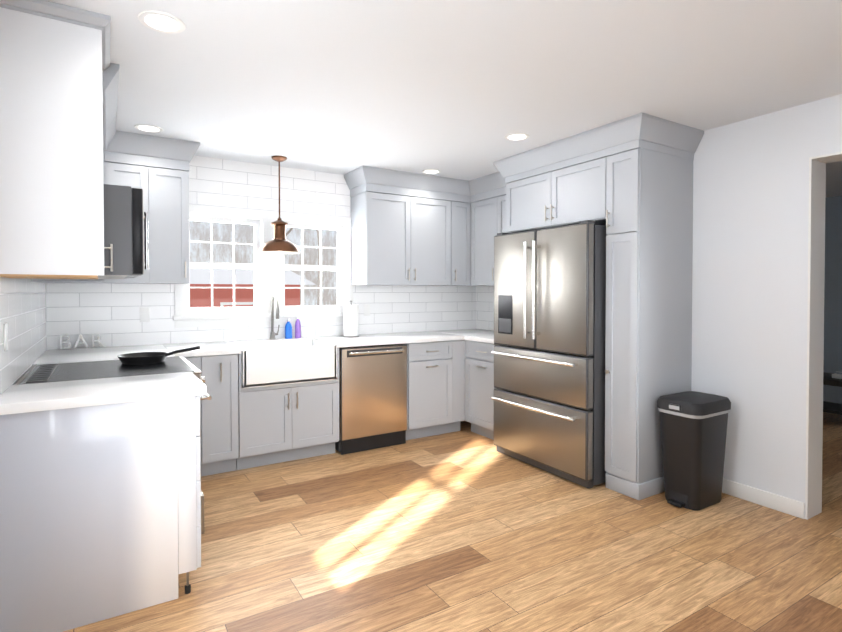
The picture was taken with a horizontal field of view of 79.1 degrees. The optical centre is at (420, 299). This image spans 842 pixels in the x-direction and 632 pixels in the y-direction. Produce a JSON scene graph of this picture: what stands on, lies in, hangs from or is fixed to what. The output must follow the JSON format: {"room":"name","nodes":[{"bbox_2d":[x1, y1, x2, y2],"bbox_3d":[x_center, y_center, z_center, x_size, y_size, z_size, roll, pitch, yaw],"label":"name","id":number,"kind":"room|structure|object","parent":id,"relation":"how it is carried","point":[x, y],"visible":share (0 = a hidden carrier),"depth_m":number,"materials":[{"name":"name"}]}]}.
{"room":"kitchen","nodes":[
{"label":"kitchen","id":0,"kind":"room"},
{"bbox_2d":[0,277,45,394],"bbox_3d":[-0.849,0.112,0.536,0.150,2.440,7.180,-1,1,-32],"label":"wall","id":1,"kind":"structure","parent":0,"point":[23,308],"depth_m":2.55,"materials":[{"name":"white tile"}]},
{"bbox_2d":[4,323,7,350],"bbox_3d":[-1.760,0.160,2.161,0.006,0.115,0.070,-1,1,-32],"label":"electrical outlet","id":2,"kind":"object","parent":1,"relation":"attached to","point":[5,336],"visible":0.98,"depth_m":2.15,"materials":[{"name":"white plastic"}]},
{"bbox_2d":[0,0,112,278],"bbox_3d":[-1.529,-0.611,2.147,0.393,1.041,0.482,-1,1,-32],"label":"upper cabinet","id":3,"kind":"object","parent":1,"relation":"attached to","point":[54,60],"visible":0.98,"depth_m":1.97,"materials":[{"name":"grey wood"}]},
{"bbox_2d":[103,63,118,176],"bbox_3d":[-1.841,-0.850,2.683,0.428,0.580,0.756,-1,1,-32],"label":"upper cabinet","id":4,"kind":"object","parent":1,"relation":"attached to","point":[110,84],"visible":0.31,"depth_m":2.61,"materials":[{"name":"grey wood"}]},
{"bbox_2d":[98,184,148,278],"bbox_3d":[-1.777,-0.337,2.730,0.578,0.439,0.756,-1,1,-32],"label":"microwave","id":5,"kind":"object","parent":4,"relation":"attached to","point":[125,233],"visible":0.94,"depth_m":2.49,"materials":[{"name":"grey metal"}]},
{"bbox_2d":[46,156,475,349],"bbox_3d":[-1.068,0.049,4.708,4.160,2.440,0.150,-1,1,-32],"label":"wall","id":6,"kind":"structure","parent":0,"point":[109,313],"depth_m":4.33,"materials":[{"name":"tile"}]},
{"bbox_2d":[31,115,199,283],"bbox_3d":[-2.036,-0.633,3.512,0.963,1.039,0.846,-1,1,-32],"label":"upper cabinet","id":7,"kind":"object","parent":6,"relation":"attached to","point":[155,169],"visible":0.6,"depth_m":3.68,"materials":[{"name":"grey wood"}]},
{"bbox_2d":[140,307,149,321],"bbox_3d":[-2.142,0.120,3.954,0.070,0.114,0.006,-1,1,-32],"label":"electrical outlet","id":8,"kind":"object","parent":6,"relation":"attached to","point":[144,314],"visible":1,"depth_m":3.95,"materials":[{"name":"white plastic"}]},
{"bbox_2d":[173,204,352,327],"bbox_3d":[-1.324,-0.273,4.489,1.570,0.990,0.145,-1,1,-32],"label":"window","id":9,"kind":"structure","parent":6,"relation":"in","point":[257,264],"depth_m":4.44,"materials":[{"name":"white"}]},
{"bbox_2d":[348,182,443,285],"bbox_3d":[-0.166,-0.588,4.960,0.971,0.907,0.348,-1,1,-32],"label":"upper cabinet","id":10,"kind":"object","parent":6,"relation":"attached to","point":[411,229],"depth_m":4.75,"materials":[{"name":"grey wood"}]},
{"bbox_2d":[444,190,467,285],"bbox_3d":[0.305,-0.592,5.217,0.318,0.907,0.405,-1,1,-32],"label":"upper cabinet","id":11,"kind":"object","parent":6,"relation":"attached to","point":[455,201],"depth_m":5.08,"materials":[{"name":"grey wood"}]},
{"bbox_2d":[46,0,841,197],"bbox_3d":[2.392,-1.179,2.605,7.860,0.080,7.330,-1,1,-32],"label":"ceiling","id":12,"kind":"structure","parent":0,"point":[458,89],"depth_m":2.56,"materials":[{"name":"white paint"}]},
{"bbox_2d":[134,124,162,132],"bbox_3d":[-1.833,-1.149,3.435,0.176,0.004,0.176,-1,1,-32],"label":"recessed light","id":13,"kind":"object","parent":12,"relation":"in","point":[148,128],"visible":1,"depth_m":3.43,"materials":[{"name":"white plastic"}]},
{"bbox_2d":[138,10,185,33],"bbox_3d":[-1.057,-1.129,2.082,0.176,0.004,0.176,-1,1,-32],"label":"recessed light","id":14,"kind":"object","parent":12,"relation":"in","point":[159,21],"visible":1,"depth_m":2.07,"materials":[{"name":"white plastic"}]},
{"bbox_2d":[259,156,299,253],"bbox_3d":[-1.165,-0.773,4.195,0.340,0.780,0.340,-1,1,-32],"label":"pendant light","id":15,"kind":"object","parent":12,"relation":"hanging from","point":[279,243],"visible":1,"depth_m":4.15,"materials":[{"name":"orange metal"}]},
{"bbox_2d":[422,169,440,173],"bbox_3d":[0.094,-1.168,4.672,0.176,0.004,0.176,-1,1,-32],"label":"recessed light","id":16,"kind":"object","parent":12,"relation":"in","point":[431,171],"visible":1,"depth_m":4.66,"materials":[{"name":"white plastic"}]},
{"bbox_2d":[504,133,528,140],"bbox_3d":[0.682,-1.152,3.625,0.176,0.004,0.176,-1,1,-32],"label":"recessed light","id":17,"kind":"object","parent":12,"relation":"in","point":[516,136],"visible":1,"depth_m":3.61,"materials":[{"name":"white plastic"}]},
{"bbox_2d":[63,412,841,631],"bbox_3d":[2.392,1.340,2.644,7.860,0.080,7.330,-1,1,-32],"label":"floor","id":18,"kind":"structure","parent":0,"point":[465,528],"depth_m":2.60,"materials":[{"name":"brown wood"}]},
{"bbox_2d":[0,396,200,631],"bbox_3d":[-1.400,0.865,2.268,0.716,0.883,0.446,-1,1,-32],"label":"base cabinet","id":19,"kind":"object","parent":18,"relation":"on","point":[100,512],"visible":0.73,"depth_m":2.06,"materials":[{"name":"grey wood"}]},
{"bbox_2d":[0,371,206,414],"bbox_3d":[-1.382,0.401,2.254,0.738,0.040,0.477,-1,1,-32],"label":"countertop","id":20,"kind":"structure","parent":19,"relation":"on","point":[26,398],"depth_m":2.14,"materials":[{"name":"white stone"}]},
{"bbox_2d":[14,356,211,533],"bbox_3d":[-1.661,0.834,2.820,0.840,0.928,0.756,-1,1,-32],"label":"range","id":21,"kind":"object","parent":18,"relation":"on","point":[43,373],"visible":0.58,"depth_m":2.70,"materials":[{"name":"black glass"}]},
{"bbox_2d":[117,346,199,364],"bbox_3d":[-1.564,0.324,3.036,0.424,0.095,0.310,-1,1,-32],"label":"pan","id":22,"kind":"object","parent":21,"relation":"on","point":[139,358],"visible":1,"depth_m":2.99,"materials":[{"name":"black metal"}]},
{"bbox_2d":[184,356,211,475],"bbox_3d":[-1.772,0.841,3.832,0.245,0.884,0.618,-1,1,-32],"label":"base cabinet","id":23,"kind":"object","parent":18,"relation":"on","point":[203,363],"depth_m":3.62,"materials":[{"name":"grey wood"}]},
{"bbox_2d":[32,349,179,365],"bbox_3d":[-1.960,0.387,3.194,0.742,0.040,0.197,-1,1,-32],"label":"countertop","id":24,"kind":"structure","parent":23,"relation":"on","point":[80,357],"depth_m":3.16,"materials":[{"name":"white stone"}]},
{"bbox_2d":[212,354,251,474],"bbox_3d":[-1.605,0.839,3.935,0.375,0.884,0.618,-1,1,-32],"label":"base cabinet","id":25,"kind":"object","parent":18,"relation":"on","point":[243,428],"depth_m":3.71,"materials":[{"name":"grey wood"}]},
{"bbox_2d":[248,376,338,466],"bbox_3d":[-1.161,0.962,4.211,0.785,0.630,0.618,-1,1,-32],"label":"base cabinet","id":26,"kind":"object","parent":18,"relation":"on","point":[290,422],"depth_m":3.97,"materials":[{"name":"grey wood"}]},
{"bbox_2d":[335,344,406,454],"bbox_3d":[-0.534,0.835,4.560,0.624,0.872,0.663,-1,1,-32],"label":"dishwasher","id":27,"kind":"object","parent":18,"relation":"on","point":[372,382],"visible":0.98,"depth_m":4.30,"materials":[{"name":"grey metal"}]},
{"bbox_2d":[405,340,455,439],"bbox_3d":[-0.072,0.825,4.881,0.474,0.884,0.618,-1,1,-32],"label":"base cabinet","id":28,"kind":"object","parent":18,"relation":"on","point":[431,366],"depth_m":4.64,"materials":[{"name":"grey wood"}]},
{"bbox_2d":[40,329,493,356],"bbox_3d":[-0.857,0.369,4.371,3.856,0.040,0.648,-1,1,-32],"label":"countertop","id":29,"kind":"structure","parent":28,"relation":"on","point":[218,347],"depth_m":4.23,"materials":[{"name":"white stone"}]},
{"bbox_2d":[60,334,103,348],"bbox_3d":[-2.469,0.308,3.718,0.270,0.100,0.024,-1,1,-32],"label":"decorative letters","id":30,"kind":"object","parent":29,"relation":"on","point":[83,340],"visible":0.9,"depth_m":3.70,"materials":[{"name":"grey metal"}]},
{"bbox_2d":[269,295,279,339],"bbox_3d":[-1.233,0.156,4.362,0.089,0.386,0.194,-1,1,-32],"label":"faucet","id":31,"kind":"object","parent":29,"relation":"on","point":[273,333],"visible":1,"depth_m":4.40,"materials":[{"name":"silver metal"}]},
{"bbox_2d":[232,340,336,387],"bbox_3d":[-1.124,0.506,4.129,0.730,0.280,0.532,-1,1,-32],"label":"farmhouse sink","id":32,"kind":"object","parent":29,"relation":"in","point":[263,364],"visible":0.81,"depth_m":3.92,"materials":[{"name":"white ceramic"}]},
{"bbox_2d":[285,319,291,338],"bbox_3d":[-1.167,0.259,4.491,0.063,0.175,0.063,-1,1,-32],"label":"soap","id":33,"kind":"object","parent":29,"relation":"on","point":[288,330],"visible":0.96,"depth_m":4.47,"materials":[{"name":"blue plastic"}]},
{"bbox_2d":[295,316,300,337],"bbox_3d":[-1.095,0.246,4.535,0.053,0.200,0.053,-1,1,-32],"label":"soap","id":34,"kind":"object","parent":29,"relation":"on","point":[297,329],"visible":1,"depth_m":4.52,"materials":[{"name":"purple plastic"}]},
{"bbox_2d":[343,301,358,336],"bbox_3d":[-0.639,0.178,4.663,0.150,0.332,0.150,-1,1,-32],"label":"paper towel","id":35,"kind":"object","parent":29,"relation":"on","point":[351,320],"visible":1,"depth_m":4.60,"materials":[{"name":"white paper"}]},
{"bbox_2d":[456,340,465,430],"bbox_3d":[0.173,0.822,5.032,0.213,0.884,0.618,-1,1,-32],"label":"base cabinet","id":36,"kind":"object","parent":18,"relation":"on","point":[460,344],"depth_m":4.79,"materials":[{"name":"grey wood"}]},
{"bbox_2d":[465,340,498,439],"bbox_3d":[0.645,0.823,4.992,0.654,0.883,1.181,-1,1,-32],"label":"base cabinet","id":37,"kind":"object","parent":18,"relation":"on","point":[479,386],"visible":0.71,"depth_m":4.64,"materials":[{"name":"grey wood"}]},
{"bbox_2d":[464,333,493,343],"bbox_3d":[0.823,0.364,4.715,0.637,0.040,0.533,-1,1,-32],"label":"countertop","id":38,"kind":"structure","parent":37,"relation":"on","point":[479,337],"depth_m":4.70,"materials":[{"name":"white stone"}]},
{"bbox_2d":[491,220,606,488],"bbox_3d":[1.141,0.371,3.987,0.822,1.818,0.971,-1,1,-32],"label":"fridge","id":39,"kind":"object","parent":18,"relation":"on","point":[548,397],"visible":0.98,"depth_m":3.66,"materials":[{"name":"grey metal"}]},
{"bbox_2d":[493,113,703,499],"bbox_3d":[1.276,0.061,3.931,0.683,2.439,1.415,-1,1,-32],"label":"pantry","id":40,"kind":"object","parent":18,"relation":"on","point":[627,182],"visible":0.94,"depth_m":3.40,"materials":[{"name":"grey wood"}]},
{"bbox_2d":[657,391,730,510],"bbox_3d":[1.742,0.953,3.265,0.418,0.675,0.301,-1,1,-32],"label":"trash can","id":41,"kind":"object","parent":18,"relation":"on","point":[693,426],"visible":1,"depth_m":3.15,"materials":[{"name":"black plastic"}]},
{"bbox_2d":[823,372,841,414],"bbox_3d":[4.174,1.028,5.426,0.500,0.460,1.600,-1,1,-32],"label":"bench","id":42,"kind":"object","parent":18,"relation":"on","point":[832,407],"visible":0.06,"depth_m":5.14,"materials":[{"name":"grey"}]},
{"bbox_2d":[832,370,841,378],"bbox_3d":[4.349,0.767,5.119,0.220,0.069,0.300,-1,1,-32],"label":"books","id":43,"kind":"object","parent":42,"relation":"on","point":[838,374],"visible":1,"depth_m":5.16,"materials":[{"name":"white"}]},
{"bbox_2d":[492,94,841,502],"bbox_3d":[2.580,0.080,2.653,0.190,2.440,7.180,-1,1,-32],"label":"wall","id":44,"kind":"structure","parent":0,"point":[750,259],"depth_m":3.21,"materials":[{"name":"white paint"}]},
{"bbox_2d":[476,286,493,330],"bbox_3d":[0.915,0.099,5.163,0.008,0.473,1.160,-1,1,-32],"label":"backsplash","id":45,"kind":"structure","parent":44,"relation":"attached to","point":[484,307],"depth_m":5.51,"materials":[{"name":"tile"}]},
{"bbox_2d":[468,182,506,285],"bbox_3d":[0.841,-0.587,4.899,0.396,0.907,0.851,-1,1,-32],"label":"upper cabinet","id":46,"kind":"object","parent":44,"relation":"attached to","point":[486,208],"depth_m":4.99,"materials":[{"name":"grey wood"}]},
{"bbox_2d":[722,478,804,518],"bbox_3d":[1.519,1.226,4.389,0.218,0.095,3.140,-1,1,-32],"label":"baseboard","id":47,"kind":"structure","parent":44,"relation":"attached to","point":[789,506],"depth_m":3.17,"materials":[{"name":"white wood"}]},
{"bbox_2d":[805,152,841,519],"bbox_3d":[2.617,0.241,2.595,0.192,2.120,1.039,-1,1,-32],"label":"door frame","id":48,"kind":"structure","parent":44,"relation":"attached to","point":[815,328],"depth_m":3.02,"materials":[{"name":"white wood"}]},
{"bbox_2d":[823,196,841,403],"bbox_3d":[5.672,0.050,4.649,0.150,2.440,7.330,-1,1,-32],"label":"wall","id":49,"kind":"structure","parent":0,"point":[833,298],"depth_m":5.92,"materials":[{"name":"grey paint"}]},
{"label":"outside","id":50,"kind":"structure","parent":0,"visible":0},
{"bbox_2d":[189,221,336,305],"bbox_3d":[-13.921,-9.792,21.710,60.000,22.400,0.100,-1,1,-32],"label":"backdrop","id":51,"kind":"structure","parent":50,"point":[201,251],"depth_m":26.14,"materials":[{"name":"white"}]},
{"bbox_3d":[-8.117,1.575,12.479,80.000,0.050,90.000,-1,1,-32],"label":"ground","id":52,"kind":"structure","parent":50,"visible":0},
{"bbox_2d":[190,267,315,307],"bbox_3d":[-5.039,0.364,13.185,3.200,2.350,4.600,-1,1,-32],"label":"barn","id":53,"kind":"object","parent":52,"relation":"on","point":[201,277],"visible":0.19,"depth_m":11.48,"materials":[{"name":"red"}]},
{"bbox_2d":[316,229,319,305],"bbox_3d":[-3.661,-4.074,18.489,4.611,11.066,6.061,-1,1,-32],"label":"tree","id":54,"kind":"object","parent":52,"relation":"on","point":[318,280],"depth_m":18.10,"materials":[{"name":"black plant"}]}
]}

